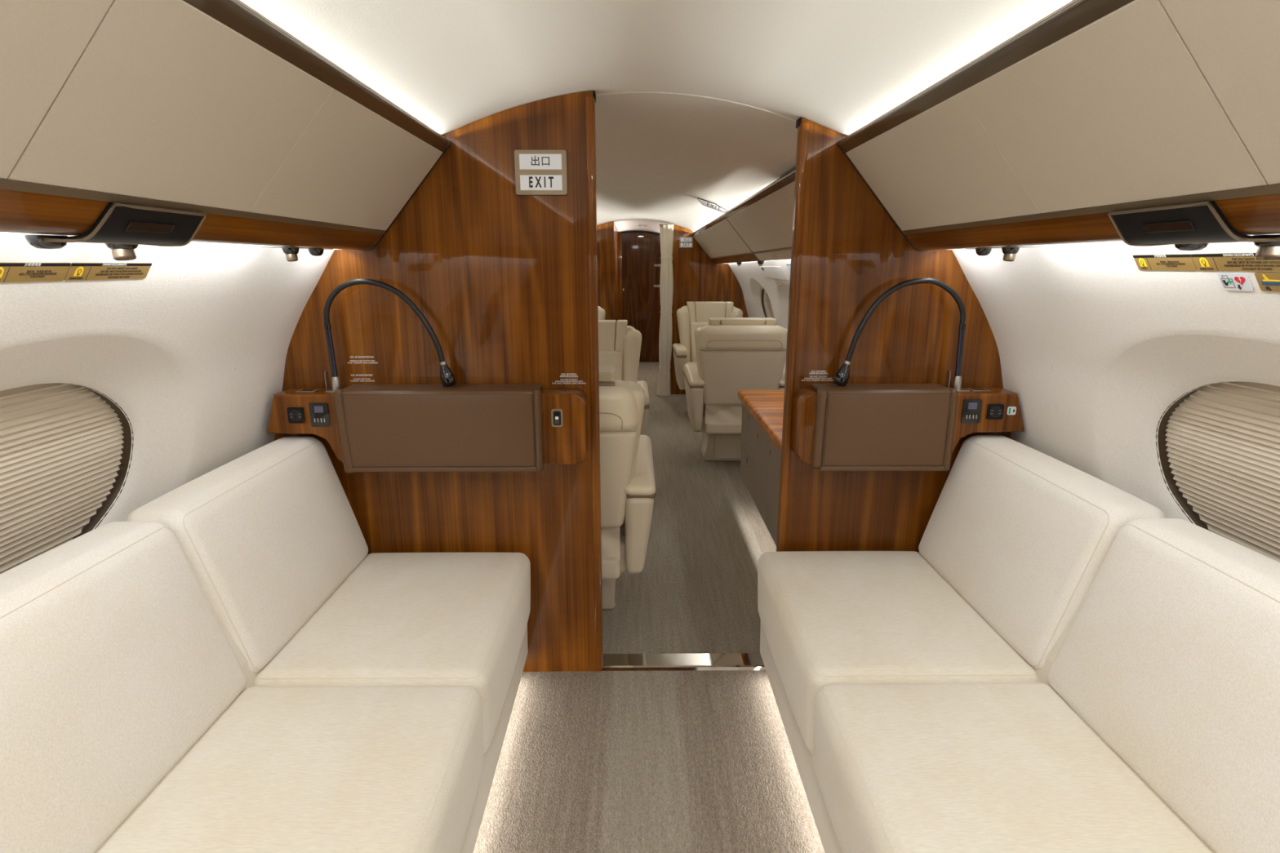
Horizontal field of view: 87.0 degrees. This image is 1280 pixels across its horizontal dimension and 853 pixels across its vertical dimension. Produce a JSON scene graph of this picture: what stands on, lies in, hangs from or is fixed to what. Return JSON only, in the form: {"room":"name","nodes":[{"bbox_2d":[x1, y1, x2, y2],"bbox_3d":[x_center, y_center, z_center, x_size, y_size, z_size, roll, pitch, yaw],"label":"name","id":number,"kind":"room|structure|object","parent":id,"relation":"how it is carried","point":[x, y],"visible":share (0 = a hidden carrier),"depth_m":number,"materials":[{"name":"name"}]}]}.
{"room":"private jet cabin","nodes":[
{"label":"private jet cabin","id":0,"kind":"room"},
{"bbox_2d":[0,234,334,529],"bbox_3d":[-1.047,0.035,2.550,0.379,1.460,9.360,0,14,0],"label":"wall","id":1,"kind":"structure","parent":0,"point":[166,346],"depth_m":1.53,"materials":[{"name":"plastic"}]},
{"bbox_2d":[0,262,71,282],"bbox_3d":[-0.922,-0.233,1.019,0.019,0.029,0.140,0,14,0],"label":"placard","id":2,"kind":"object","parent":1,"relation":"attached to","point":[9,272],"visible":1,"depth_m":1.02,"materials":[{"name":"gold metal"}]},
{"bbox_2d":[0,0,113,179],"bbox_3d":[-0.708,-0.233,0.149,0.327,0.254,1.249,0,14,0],"label":"bin","id":3,"kind":"object","parent":1,"relation":"attached to","point":[42,42],"visible":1,"depth_m":0.71,"materials":[{"name":"leather"}]},
{"bbox_2d":[0,382,133,573],"bbox_3d":[-1.181,0.135,1.226,0.154,0.456,0.708,0,14,0],"label":"window","id":4,"kind":"structure","parent":1,"relation":"in","point":[65,448],"depth_m":1.37,"materials":[{"name":"beige fabric"}]},
{"bbox_2d":[0,201,206,260],"bbox_3d":[-0.805,-0.296,1.036,0.147,0.081,0.267,0,14,0],"label":"passenger service unit","id":5,"kind":"object","parent":1,"relation":"attached to","point":[122,227],"visible":0.99,"depth_m":1.02,"materials":[{"name":"black"}]},
{"bbox_2d":[24,235,67,248],"bbox_3d":[-0.846,-0.264,0.964,0.048,0.020,0.048,0,14,0],"label":"light","id":6,"kind":"object","parent":5,"relation":"on","point":[34,241],"depth_m":0.95,"materials":[{"name":"black"}]},
{"bbox_2d":[64,262,151,280],"bbox_3d":[-0.924,-0.271,1.180,0.019,0.029,0.186,0,14,0],"label":"placard","id":7,"kind":"object","parent":1,"relation":"attached to","point":[77,271],"visible":1,"depth_m":1.17,"materials":[{"name":"gold metal"}]},
{"bbox_2d":[7,0,332,212],"bbox_3d":[-0.715,-0.438,1.000,0.327,0.254,0.499,0,14,0],"label":"bin","id":8,"kind":"object","parent":1,"relation":"attached to","point":[165,100],"visible":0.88,"depth_m":0.91,"materials":[{"name":"leather"}]},
{"bbox_2d":[0,178,385,250],"bbox_3d":[-0.800,-0.049,-0.096,0.158,0.062,4.250,0,14,0],"label":"trim","id":9,"kind":"structure","parent":1,"relation":"attached to","point":[25,207],"depth_m":1.06,"materials":[{"name":"brown wood"}]},
{"bbox_2d":[261,245,333,262],"bbox_3d":[-0.851,-0.431,1.692,0.057,0.035,0.254,0,14,0],"label":"light strip","id":10,"kind":"object","parent":1,"relation":"attached to","point":[291,253],"visible":0.95,"depth_m":1.63,"materials":[{"name":"silver metal"}]},
{"bbox_2d":[248,88,442,230],"bbox_3d":[-0.720,-0.580,1.591,0.327,0.254,0.716,0,14,0],"label":"bin","id":11,"kind":"object","parent":1,"relation":"attached to","point":[351,165],"visible":0.71,"depth_m":1.48,"materials":[{"name":"leather"}]},
{"bbox_2d":[613,223,619,321],"bbox_3d":[-0.298,-1.516,8.278,0.030,1.800,2.450,0,14,0],"label":"wall","id":12,"kind":"structure","parent":0,"point":[615,231],"depth_m":8.19,"materials":[{"name":"brown wood"}]},
{"bbox_2d":[619,231,659,319],"bbox_3d":[-0.048,-1.855,9.474,2.500,1.900,0.030,0,14,0],"label":"wall","id":13,"kind":"structure","parent":0,"point":[624,231],"depth_m":9.27,"materials":[{"name":"brown wood"}]},
{"bbox_2d":[618,231,661,361],"bbox_3d":[0.030,-1.797,9.452,0.651,1.798,0.060,0,14,0],"label":"door","id":14,"kind":"structure","parent":13,"relation":"in","point":[639,252],"depth_m":9.40,"materials":[{"name":"brown wood"}]},
{"bbox_2d":[274,90,1011,671],"bbox_3d":[0.013,-0.055,2.127,2.394,1.834,0.049,0,14,0],"label":"wall","id":15,"kind":"structure","parent":0,"point":[505,282],"depth_m":2.05,"materials":[{"name":"brown wood"}]},
{"bbox_2d":[182,0,448,151],"bbox_3d":[-0.604,-0.307,-0.155,0.162,0.080,4.252,0,14,0],"label":"trim","id":16,"kind":"structure","parent":15,"relation":"attached to","point":[236,15],"depth_m":1.10,"materials":[{"name":"brown paint"}]},
{"bbox_2d":[350,374,374,382],"bbox_3d":[-0.855,-0.149,2.075,0.075,0.024,0.001,0,14,0],"label":"printed notice","id":17,"kind":"object","parent":15,"relation":"attached to","point":[352,375],"visible":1,"depth_m":2.08,"materials":[{"name":"white paint"}]},
{"bbox_2d":[348,355,377,364],"bbox_3d":[-0.849,-0.203,2.062,0.093,0.024,0.001,0,14,0],"label":"printed notice","id":18,"kind":"object","parent":15,"relation":"attached to","point":[350,356],"visible":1,"depth_m":2.06,"materials":[{"name":"white paint"}]},
{"bbox_2d":[360,137,450,251],"bbox_3d":[-0.683,-0.668,1.945,0.290,0.316,0.012,0,14,0],"label":"trim","id":19,"kind":"structure","parent":15,"relation":"attached to","point":[449,141],"depth_m":1.95,"materials":[{"name":"brown wood"}]},
{"bbox_2d":[266,387,587,464],"bbox_3d":[-0.639,-0.003,2.056,0.949,0.220,0.114,0,14,0],"label":"control panel","id":20,"kind":"object","parent":15,"relation":"attached to","point":[564,410],"visible":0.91,"depth_m":2.00,"materials":[{"name":"brown wood"}]},
{"bbox_2d":[287,407,305,422],"bbox_3d":[-1.015,-0.033,1.992,0.046,0.046,0.008,0,14,0],"label":"power outlet","id":21,"kind":"object","parent":20,"relation":"attached to","point":[295,415],"depth_m":1.99,"materials":[{"name":"grey plastic"}]},
{"bbox_2d":[323,278,456,392],"bbox_3d":[-0.745,-0.267,1.993,0.385,0.332,0.047,0,14,0],"label":"gooseneck lamp","id":22,"kind":"object","parent":20,"relation":"on","point":[447,378],"visible":0.94,"depth_m":1.98,"materials":[{"name":"black"}]},
{"bbox_2d":[333,383,543,473],"bbox_3d":[-0.591,0.004,2.038,0.601,0.253,0.130,0,14,0],"label":"pouch","id":23,"kind":"object","parent":20,"relation":"on","point":[463,427],"visible":1,"depth_m":1.98,"materials":[{"name":"brown leather"}]},
{"bbox_2d":[551,408,563,426],"bbox_3d":[-0.246,-0.025,2.002,0.033,0.054,0.004,0,14,0],"label":"rocker switch","id":24,"kind":"object","parent":20,"relation":"attached to","point":[557,415],"depth_m":2.00,"materials":[{"name":"black plastic"}]},
{"bbox_2d":[514,149,568,195],"bbox_3d":[-0.284,-0.728,1.935,0.150,0.123,0.012,0,14,0],"label":"exit sign","id":25,"kind":"object","parent":15,"relation":"attached to","point":[537,171],"visible":1,"depth_m":1.93,"materials":[{"name":"white plastic"}]},
{"bbox_2d":[552,373,583,383],"bbox_3d":[-0.219,-0.147,2.081,0.103,0.034,0.001,0,14,0],"label":"printed notice","id":26,"kind":"object","parent":15,"relation":"attached to","point":[573,374],"visible":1,"depth_m":2.08,"materials":[{"name":"white paint"}]},
{"bbox_2d":[601,653,765,671],"bbox_3d":[0.163,0.824,2.365,0.592,0.013,0.088,0,14,0],"label":"trim","id":27,"kind":"structure","parent":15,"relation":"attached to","point":[702,661],"depth_m":2.35,"materials":[{"name":"silver metal"}]},
{"bbox_2d":[595,91,796,121],"bbox_3d":[0.013,-0.904,1.963,1.172,0.134,0.005,0,14,0],"label":"trim","id":28,"kind":"structure","parent":15,"relation":"attached to","point":[634,91],"depth_m":1.95,"materials":[{"name":"plastic"}]},
{"bbox_2d":[691,168,795,236],"bbox_3d":[0.627,-1.388,4.418,0.162,0.115,5.046,0,14,0],"label":"trim","id":29,"kind":"structure","parent":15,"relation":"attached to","point":[789,177],"depth_m":3.29,"materials":[{"name":"brown paint"}]},
{"bbox_2d":[801,370,833,381],"bbox_3d":[0.551,-0.156,2.085,0.103,0.034,0.001,0,14,0],"label":"printed notice","id":30,"kind":"object","parent":15,"relation":"attached to","point":[817,380],"visible":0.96,"depth_m":2.09,"materials":[{"name":"white paint"}]},
{"bbox_2d":[837,137,927,251],"bbox_3d":[0.709,-0.671,1.956,0.290,0.316,0.012,0,14,0],"label":"trim","id":31,"kind":"structure","parent":15,"relation":"attached to","point":[838,142],"depth_m":1.96,"materials":[{"name":"brown wood"}]},
{"bbox_2d":[791,387,1024,463],"bbox_3d":[0.817,-0.006,2.068,0.679,0.220,0.114,0,14,0],"label":"control panel","id":32,"kind":"object","parent":15,"relation":"attached to","point":[979,410],"visible":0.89,"depth_m":2.02,"materials":[{"name":"brown wood"}]},
{"bbox_2d":[811,383,958,471],"bbox_3d":[0.722,0.001,2.048,0.414,0.250,0.130,0,14,0],"label":"pouch","id":33,"kind":"object","parent":32,"relation":"on","point":[859,427],"visible":1,"depth_m":1.99,"materials":[{"name":"brown leather"}]},
{"bbox_2d":[833,277,969,391],"bbox_3d":[0.785,-0.271,2.005,0.405,0.334,0.047,0,14,0],"label":"gooseneck lamp","id":34,"kind":"object","parent":32,"relation":"on","point":[841,378],"visible":0.95,"depth_m":2.00,"materials":[{"name":"black"}]},
{"bbox_2d":[986,404,1004,419],"bbox_3d":[1.056,-0.044,2.006,0.046,0.046,0.008,0,14,0],"label":"power outlet","id":35,"kind":"object","parent":32,"relation":"attached to","point":[993,411],"depth_m":2.00,"materials":[{"name":"grey plastic"}]},
{"bbox_2d":[840,0,1134,152],"bbox_3d":[0.665,-0.310,-0.145,0.162,0.080,4.252,0,14,0],"label":"trim","id":36,"kind":"structure","parent":15,"relation":"attached to","point":[1075,15],"depth_m":1.10,"materials":[{"name":"brown paint"}]},
{"bbox_2d":[473,361,824,852],"bbox_3d":[0.000,0.443,3.979,2.000,0.001,11.930,0,14,0],"label":"floor","id":37,"kind":"structure","parent":0,"point":[684,761],"depth_m":2.05,"materials":[{"name":"carpet"}]},
{"bbox_2d":[0,436,530,852],"bbox_3d":[-0.719,0.649,1.185,0.764,0.805,2.078,0,14,0],"label":"divan","id":38,"kind":"object","parent":37,"relation":"on","point":[226,665],"visible":1,"depth_m":1.30,"materials":[{"name":"beige leather"}]},
{"bbox_2d":[0,520,245,852],"bbox_3d":[-0.975,0.459,1.123,0.252,0.408,0.682,0,14,0],"label":"cushion","id":39,"kind":"object","parent":38,"relation":"on","point":[120,658],"depth_m":1.14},
{"bbox_2d":[126,436,368,673],"bbox_3d":[-0.981,0.297,1.796,0.252,0.408,0.693,0,14,0],"label":"cushion","id":40,"kind":"object","parent":38,"relation":"on","point":[271,535],"depth_m":1.66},
{"bbox_2d":[94,685,483,852],"bbox_3d":[-0.615,0.757,1.198,0.556,0.259,0.688,0,14,0],"label":"seat cushion","id":41,"kind":"object","parent":38,"relation":"on","point":[274,769],"depth_m":1.21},
{"bbox_2d":[253,552,530,755],"bbox_3d":[-0.621,0.595,1.875,0.556,0.259,0.708,0,14,0],"label":"seat cushion","id":42,"kind":"object","parent":38,"relation":"on","point":[392,619],"depth_m":1.71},
{"bbox_2d":[598,306,605,319],"bbox_3d":[-0.620,-0.601,6.137,0.676,1.022,0.752,0,14,0],"label":"seat","id":43,"kind":"object","parent":37,"relation":"on","point":[602,313],"visible":0.06,"depth_m":6.17,"materials":[{"name":"beige leather"}]},
{"bbox_2d":[598,320,649,435],"bbox_3d":[-0.287,-0.107,4.078,0.676,1.022,0.752,0,14,0],"label":"seat","id":44,"kind":"object","parent":37,"relation":"on","point":[620,344],"visible":0.27,"depth_m":4.11,"materials":[{"name":"beige leather"}]},
{"bbox_2d":[598,351,623,380],"bbox_3d":[-0.288,-0.270,4.173,0.378,0.395,0.194,0,14,0],"label":"cushion","id":45,"kind":"object","parent":44,"relation":"on","point":[615,358],"depth_m":4.11,"materials":[{"name":"beige leather"}]},
{"bbox_2d":[599,364,655,608],"bbox_3d":[-0.320,0.245,2.615,0.744,1.022,0.752,0,14,0],"label":"seat","id":46,"kind":"object","parent":37,"relation":"on","point":[628,485],"visible":0.34,"depth_m":2.31,"materials":[{"name":"beige leather"}]},
{"bbox_2d":[620,520,624,535],"bbox_3d":[-0.321,0.305,2.745,0.539,0.149,0.528,0,14,0],"label":"seat cushion","id":47,"kind":"object","parent":46,"relation":"on","point":[622,527],"depth_m":2.51,"materials":[{"name":"beige leather"}]},
{"bbox_2d":[672,301,742,389],"bbox_3d":[0.648,-0.604,6.147,0.676,1.022,0.752,0,14,0],"label":"seat","id":48,"kind":"object","parent":37,"relation":"on","point":[696,314],"visible":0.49,"depth_m":6.18,"materials":[{"name":"beige leather"}]},
{"bbox_2d":[686,361,697,366],"bbox_3d":[0.649,-0.491,6.058,0.490,0.149,0.528,0,14,0],"label":"seat cushion","id":49,"kind":"object","parent":48,"relation":"on","point":[695,362],"depth_m":6.13,"materials":[{"name":"beige leather"}]},
{"bbox_2d":[689,322,708,361],"bbox_3d":[0.647,-0.767,6.242,0.378,0.395,0.194,0,14,0],"label":"cushion","id":50,"kind":"object","parent":48,"relation":"on","point":[693,326],"depth_m":6.18,"materials":[{"name":"beige leather"}]},
{"bbox_2d":[682,317,787,460],"bbox_3d":[0.656,-0.252,4.684,0.676,1.022,0.752,0,14,0],"label":"seat","id":51,"kind":"object","parent":37,"relation":"on","point":[734,355],"visible":0.78,"depth_m":4.34,"materials":[{"name":"beige leather"}]},
{"bbox_2d":[737,390,784,545],"bbox_3d":[0.844,0.311,3.023,0.625,0.702,1.480,0,14,0],"label":"credenza","id":52,"kind":"object","parent":37,"relation":"on","point":[762,411],"visible":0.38,"depth_m":3.14,"materials":[{"name":"brown wood"}]},
{"bbox_2d":[757,435,1279,852],"bbox_3d":[0.763,0.646,1.196,0.764,0.805,2.078,0,14,0],"label":"divan","id":53,"kind":"object","parent":37,"relation":"on","point":[1061,663],"visible":1,"depth_m":1.33,"materials":[{"name":"beige leather"}]},
{"bbox_2d":[757,551,1039,754],"bbox_3d":[0.653,0.593,1.885,0.556,0.259,0.708,0,14,0],"label":"seat cushion","id":54,"kind":"object","parent":53,"relation":"on","point":[827,617],"depth_m":1.72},
{"bbox_2d":[813,682,1213,852],"bbox_3d":[0.659,0.755,1.208,0.556,0.259,0.688,0,14,0],"label":"seat cushion","id":55,"kind":"object","parent":53,"relation":"on","point":[900,767],"depth_m":1.22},
{"bbox_2d":[918,435,1164,669],"bbox_3d":[1.013,0.294,1.812,0.252,0.408,0.693,0,14,0],"label":"cushion","id":56,"kind":"object","parent":53,"relation":"on","point":[1020,535],"depth_m":1.67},
{"bbox_2d":[1048,518,1279,852],"bbox_3d":[1.019,0.455,1.139,0.252,0.408,0.682,0,14,0],"label":"cushion","id":57,"kind":"object","parent":53,"relation":"on","point":[1166,653],"depth_m":1.18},
{"bbox_2d":[240,0,1071,233],"bbox_3d":[0.000,-1.270,3.542,1.560,0.174,11.880,0,14,0],"label":"ceiling","id":58,"kind":"structure","parent":0,"point":[839,66],"depth_m":1.50,"materials":[{"name":"plastic"}]},
{"bbox_2d":[596,189,696,198],"bbox_3d":[-0.007,-1.456,4.330,1.172,0.134,0.005,0,14,0],"label":"trim","id":59,"kind":"structure","parent":58,"relation":"attached to","point":[623,189],"depth_m":4.32,"materials":[{"name":"plastic"}]},
{"bbox_2d":[656,223,674,395],"bbox_3d":[0.258,-1.188,6.998,0.169,1.752,0.092,0,14,0],"label":"curtain","id":60,"kind":"object","parent":58,"relation":"hanging from","point":[666,230],"visible":1,"depth_m":6.97,"materials":[{"name":"fabric"}]},
{"bbox_2d":[697,197,728,213],"bbox_3d":[0.463,-1.415,4.313,0.198,0.090,0.049,0,14,0],"label":"sign","id":61,"kind":"object","parent":58,"relation":"attached to","point":[707,203],"visible":0.96,"depth_m":4.29,"materials":[{"name":"white"}]},
{"bbox_2d":[596,221,748,394],"bbox_3d":[-0.028,-1.218,7.071,2.394,1.785,0.040,0,14,0],"label":"wall","id":62,"kind":"structure","parent":0,"point":[696,277],"depth_m":6.98,"materials":[{"name":"brown wood"}]},
{"bbox_2d":[679,236,693,248],"bbox_3d":[0.471,-1.880,6.890,0.143,0.112,0.012,0,14,0],"label":"exit sign","id":63,"kind":"object","parent":62,"relation":"attached to","point":[684,242],"visible":1,"depth_m":6.89,"materials":[{"name":"white plastic"}]},
{"bbox_2d":[728,241,1279,524],"bbox_3d":[1.067,0.031,2.567,0.379,1.460,9.360,0,14,0],"label":"wall","id":64,"kind":"structure","parent":0,"point":[1117,343],"depth_m":1.58,"materials":[{"name":"plastic"}]},
{"bbox_2d":[693,218,751,257],"bbox_3d":[0.719,-1.535,5.680,0.327,0.271,2.519,0,14,0],"label":"bin","id":65,"kind":"object","parent":64,"relation":"attached to","point":[721,239],"visible":0.7,"depth_m":5.30,"materials":[{"name":"plastic"}]},
{"bbox_2d":[710,252,771,263],"bbox_3d":[0.813,-1.417,5.710,0.158,0.079,2.522,0,14,0],"label":"trim","id":66,"kind":"structure","parent":64,"relation":"attached to","point":[746,257],"depth_m":5.34,"materials":[{"name":"brown wood"}]},
{"bbox_2d":[723,213,761,261],"bbox_3d":[0.691,-1.248,4.445,0.290,0.312,0.015,0,14,0],"label":"trim","id":67,"kind":"structure","parent":64,"relation":"attached to","point":[723,213],"depth_m":4.45,"materials":[{"name":"brown metal"}]},
{"bbox_2d":[726,189,793,252],"bbox_3d":[0.736,-1.059,3.634,0.327,0.265,1.649,0,14,0],"label":"bin","id":68,"kind":"object","parent":64,"relation":"attached to","point":[766,224],"visible":0.55,"depth_m":3.49,"materials":[{"name":"plastic"}]},
{"bbox_2d":[757,261,764,266],"bbox_3d":[0.852,-1.153,4.770,0.048,0.040,0.048,0,14,0],"label":"air nozzle","id":69,"kind":"object","parent":64,"relation":"attached to","point":[760,263],"visible":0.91,"depth_m":4.75,"materials":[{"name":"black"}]},
{"bbox_2d":[760,288,776,324],"bbox_3d":[1.182,-1.029,6.067,0.154,0.456,0.708,0,14,0],"label":"window","id":70,"kind":"structure","parent":64,"relation":"in","point":[766,303],"depth_m":6.23,"materials":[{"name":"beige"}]},
{"bbox_2d":[752,246,791,261],"bbox_3d":[0.834,-0.843,3.246,0.158,0.079,2.508,0,14,0],"label":"trim","id":71,"kind":"structure","parent":64,"relation":"attached to","point":[782,254],"depth_m":3.87,"materials":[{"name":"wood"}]},
{"bbox_2d":[758,266,787,279],"bbox_3d":[0.962,-1.121,4.912,0.058,0.085,0.820,0,14,0],"label":"panel","id":72,"kind":"object","parent":64,"relation":"attached to","point":[770,272],"visible":1,"depth_m":4.86,"materials":[{"name":"plastic"}]},
{"bbox_2d":[774,280,782,285],"bbox_3d":[1.009,-1.049,4.919,0.022,0.035,0.220,0,14,0],"label":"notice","id":73,"kind":"object","parent":64,"relation":"attached to","point":[777,282],"visible":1,"depth_m":4.91,"materials":[{"name":"plastic"}]},
{"bbox_2d":[779,181,795,207],"bbox_3d":[0.746,-0.774,2.414,0.327,0.260,0.854,0,14,0],"label":"bin","id":74,"kind":"object","parent":64,"relation":"attached to","point":[788,191],"visible":0.1,"depth_m":2.72,"materials":[{"name":"plastic"}]},
{"bbox_2d":[845,92,1041,231],"bbox_3d":[0.753,-0.585,1.613,0.327,0.254,0.696,0,14,0],"label":"bin","id":75,"kind":"object","parent":64,"relation":"attached to","point":[940,166],"visible":0.71,"depth_m":1.50,"materials":[{"name":"leather"}]},
{"bbox_2d":[968,245,1041,262],"bbox_3d":[0.883,-0.422,1.655,0.057,0.035,0.248,0,14,0],"label":"light strip","id":76,"kind":"object","parent":64,"relation":"attached to","point":[1009,252],"visible":0.93,"depth_m":1.60,"materials":[{"name":"silver metal"}]},
{"bbox_2d":[902,183,1279,250],"bbox_3d":[0.862,-0.052,-0.083,0.158,0.062,4.250,0,14,0],"label":"trim","id":77,"kind":"structure","parent":64,"relation":"attached to","point":[1251,211],"depth_m":1.23,"materials":[{"name":"brown wood"}]},
{"bbox_2d":[960,0,1268,213],"bbox_3d":[0.757,-0.448,1.043,0.327,0.254,0.474,0,14,0],"label":"bin","id":78,"kind":"object","parent":64,"relation":"attached to","point":[1117,109],"visible":0.84,"depth_m":0.96,"materials":[{"name":"leather"}]},
{"bbox_2d":[1132,253,1197,271],"bbox_3d":[0.954,-0.299,1.231,0.019,0.028,0.138,0,14,0],"label":"placard","id":79,"kind":"object","parent":64,"relation":"attached to","point":[1175,262],"visible":1,"depth_m":1.22,"materials":[{"name":"gold metal"}]},
{"bbox_2d":[1107,200,1279,260],"bbox_3d":[0.848,-0.291,1.015,0.147,0.081,0.261,0,14,0],"label":"passenger service unit","id":80,"kind":"object","parent":64,"relation":"attached to","point":[1192,226],"visible":0.99,"depth_m":1.00,"materials":[{"name":"black"}]},
{"bbox_2d":[1173,243,1208,250],"bbox_3d":[0.889,-0.293,1.089,0.048,0.020,0.048,0,14,0],"label":"light","id":81,"kind":"object","parent":80,"relation":"on","point":[1194,246],"depth_m":1.08,"materials":[{"name":"black"}]},
{"bbox_2d":[1155,381,1279,562],"bbox_3d":[1.222,0.130,1.245,0.154,0.456,0.708,0,14,0],"label":"window","id":82,"kind":"structure","parent":64,"relation":"in","point":[1219,444],"depth_m":1.40,"materials":[{"name":"beige fabric"}]},
{"bbox_2d":[1160,0,1279,185],"bbox_3d":[0.764,-0.241,0.182,0.327,0.254,1.294,0,14,0],"label":"bin","id":83,"kind":"object","parent":64,"relation":"attached to","point":[1235,44],"visible":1,"depth_m":0.76,"materials":[{"name":"leather"}]},
{"bbox_2d":[1217,272,1253,291],"bbox_3d":[0.975,-0.237,1.106,0.018,0.029,0.056,0,14,0],"label":"placard","id":84,"kind":"object","parent":64,"relation":"attached to","point":[1229,281],"visible":1,"depth_m":1.10,"materials":[{"name":"white"}]},
{"bbox_2d":[1191,252,1279,271],"bbox_3d":[0.956,-0.261,1.073,0.019,0.028,0.186,0,14,0],"label":"placard","id":85,"kind":"object","parent":64,"relation":"attached to","point":[1246,262],"visible":0.98,"depth_m":1.08,"materials":[{"name":"gold metal"}]},
{"bbox_2d":[1254,271,1279,292],"bbox_3d":[0.975,-0.221,1.035,0.019,0.029,0.062,0,14,0],"label":"placard","id":86,"kind":"object","parent":64,"relation":"attached to","point":[1267,282],"visible":1,"depth_m":1.04,"materials":[{"name":"gold metal"}]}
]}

